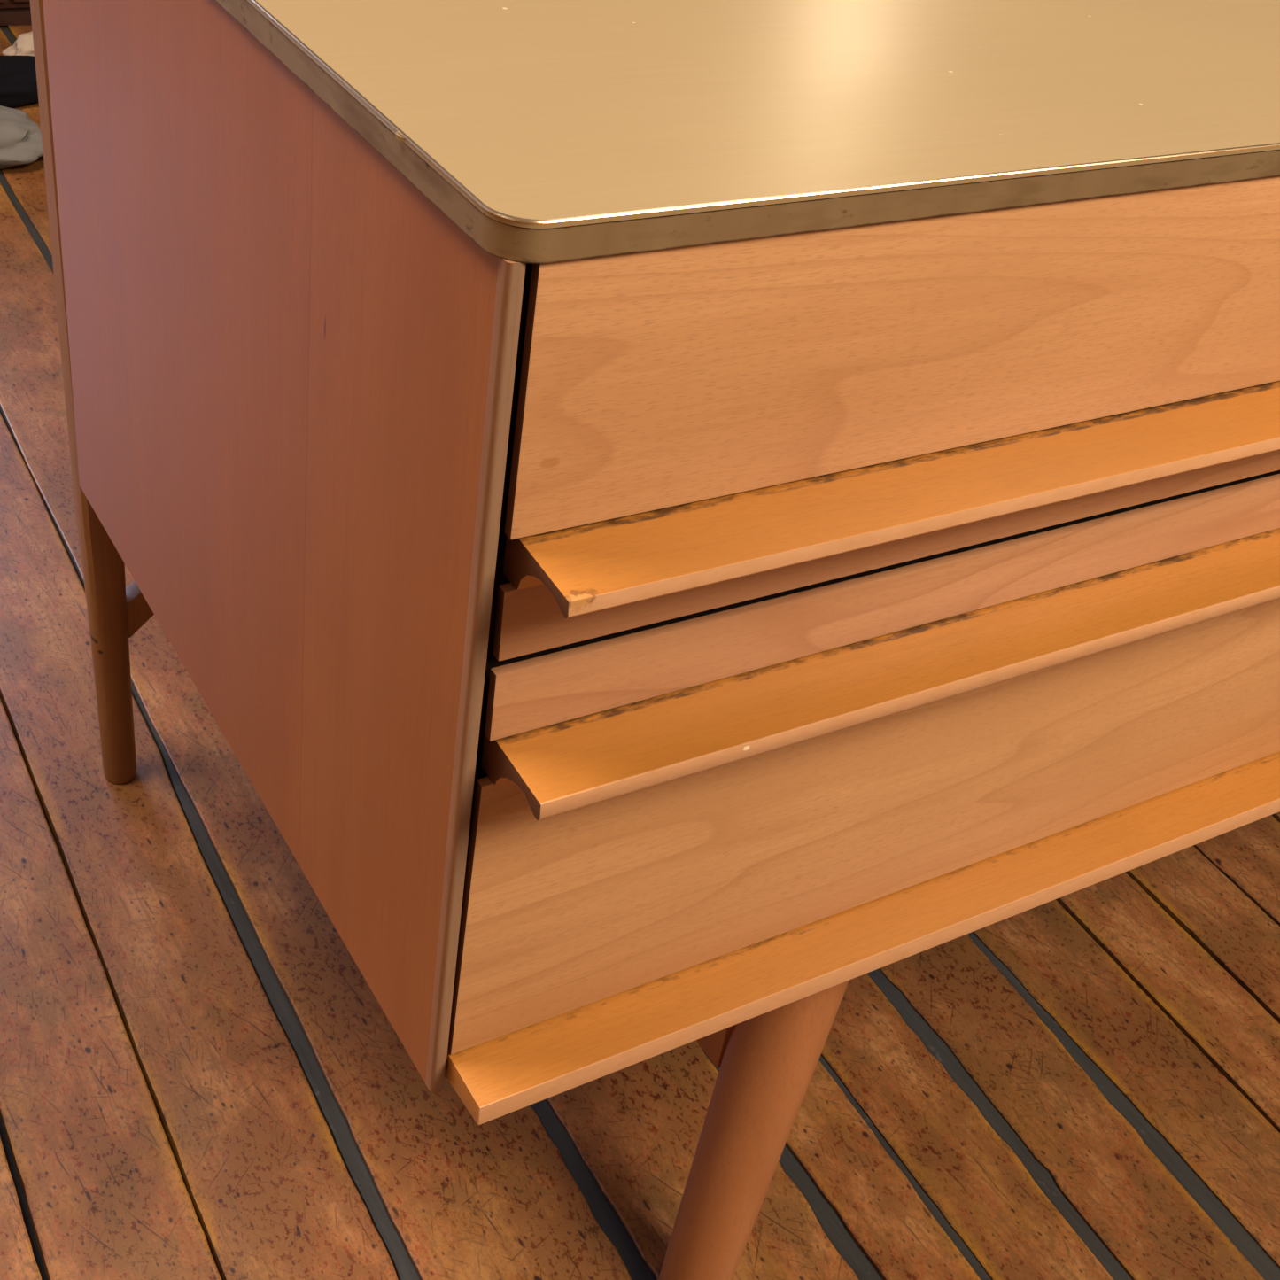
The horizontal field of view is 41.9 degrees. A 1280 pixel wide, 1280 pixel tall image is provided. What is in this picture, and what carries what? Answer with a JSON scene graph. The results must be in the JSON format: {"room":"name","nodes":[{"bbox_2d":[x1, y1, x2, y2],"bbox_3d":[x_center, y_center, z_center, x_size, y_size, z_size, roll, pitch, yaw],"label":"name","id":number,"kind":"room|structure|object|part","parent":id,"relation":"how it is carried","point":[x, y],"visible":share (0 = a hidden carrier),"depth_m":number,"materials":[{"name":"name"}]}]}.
{"room":"bedroom","nodes":[
{"label":"bedroom","id":0,"kind":"room"},
{"bbox_2d":[0,24,1279,1279],"bbox_3d":[0.056,0.041,1.705,5.600,0.121,6.800,-14,42,-29],"label":"floor","id":1,"kind":"structure","parent":0,"point":[201,1078],"depth_m":1.22,"materials":[{"name":"brown wood"}]},
{"bbox_2d":[0,0,31,25],"bbox_3d":[-1.101,-1.384,2.713,1.340,0.649,0.462,-14,42,-29],"label":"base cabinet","id":2,"kind":"object","parent":1,"relation":"on","point":[12,12],"visible":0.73,"depth_m":2.78,"materials":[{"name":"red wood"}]},
{"bbox_3d":[-0.724,-1.337,2.730,0.630,0.555,0.016,-14,42,-29],"label":"door","id":3,"kind":"part","parent":2,"relation":"part of","materials":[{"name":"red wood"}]},
{"bbox_2d":[2,31,34,56],"bbox_3d":[-0.933,-0.948,2.664,0.165,0.056,0.090,-14,42,-29],"label":"cloth","id":4,"kind":"object","parent":1,"relation":"on","point":[23,45],"visible":0.17,"depth_m":2.62,"materials":[{"name":"white fabric"}]},
{"bbox_2d":[0,54,38,108],"bbox_3d":[-1.075,-0.819,2.445,0.509,0.071,0.135,-14,42,-29],"label":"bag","id":5,"kind":"object","parent":1,"relation":"on","point":[18,73],"visible":0.48,"depth_m":2.50,"materials":[{"name":"fabric"}]},
{"bbox_2d":[0,105,43,169],"bbox_3d":[-1.030,-0.700,2.287,0.436,0.080,0.233,-14,42,-29],"label":"cloth","id":6,"kind":"object","parent":1,"relation":"on","point":[20,137],"visible":0.82,"depth_m":2.32,"materials":[{"name":"white fabric"}]},
{"bbox_2d":[30,0,1279,1279],"bbox_3d":[0.306,-0.151,1.282,1.307,0.750,0.691,-14,42,-29],"label":"sideboard","id":7,"kind":"object","parent":1,"relation":"on","point":[677,523],"visible":1,"depth_m":0.76,"materials":[{"name":"brown wood"}]},
{"bbox_3d":[-0.389,-0.181,1.179,0.033,0.734,0.032,-14,42,-29],"label":"leg","id":8,"kind":"part","parent":7,"relation":"part of","materials":[{"name":"brown wood"}]},
{"bbox_3d":[-0.223,-0.121,0.887,0.007,0.439,0.583,-14,42,-29],"label":"panel","id":9,"kind":"part","parent":7,"relation":"part of","materials":[{"name":"brown wood"}]},
{"bbox_3d":[-0.068,0.103,1.212,0.028,0.048,0.516,-14,42,-29],"label":"rail","id":10,"kind":"part","parent":7,"relation":"part of","materials":[{"name":"brown wood"}]},
{"bbox_3d":[0.079,0.270,1.044,0.064,0.299,0.181,20,38,14],"label":"leg","id":11,"kind":"part","parent":7,"relation":"part of","materials":[{"name":"brown wood"}]},
{"bbox_3d":[0.486,-0.075,0.997,1.267,0.024,0.051,-14,42,-29],"label":"drawer pull","id":12,"kind":"part","parent":7,"relation":"part of","materials":[{"name":"brown wood"}]},
{"bbox_3d":[0.481,-0.109,0.990,1.275,0.035,0.005,-14,42,-29],"label":"drawer","id":13,"kind":"part","parent":7,"relation":"part of","materials":[{"name":"brown wood"}]},
{"bbox_3d":[0.499,-0.155,0.937,1.265,0.023,0.051,-14,42,-29],"label":"drawer pull","id":14,"kind":"part","parent":7,"relation":"part of","materials":[{"name":"brown wood"}]},
{"bbox_3d":[0.500,-0.220,0.908,1.275,0.113,0.005,-14,42,-29],"label":"drawer","id":15,"kind":"part","parent":7,"relation":"part of","materials":[{"name":"brown wood"}]}
]}

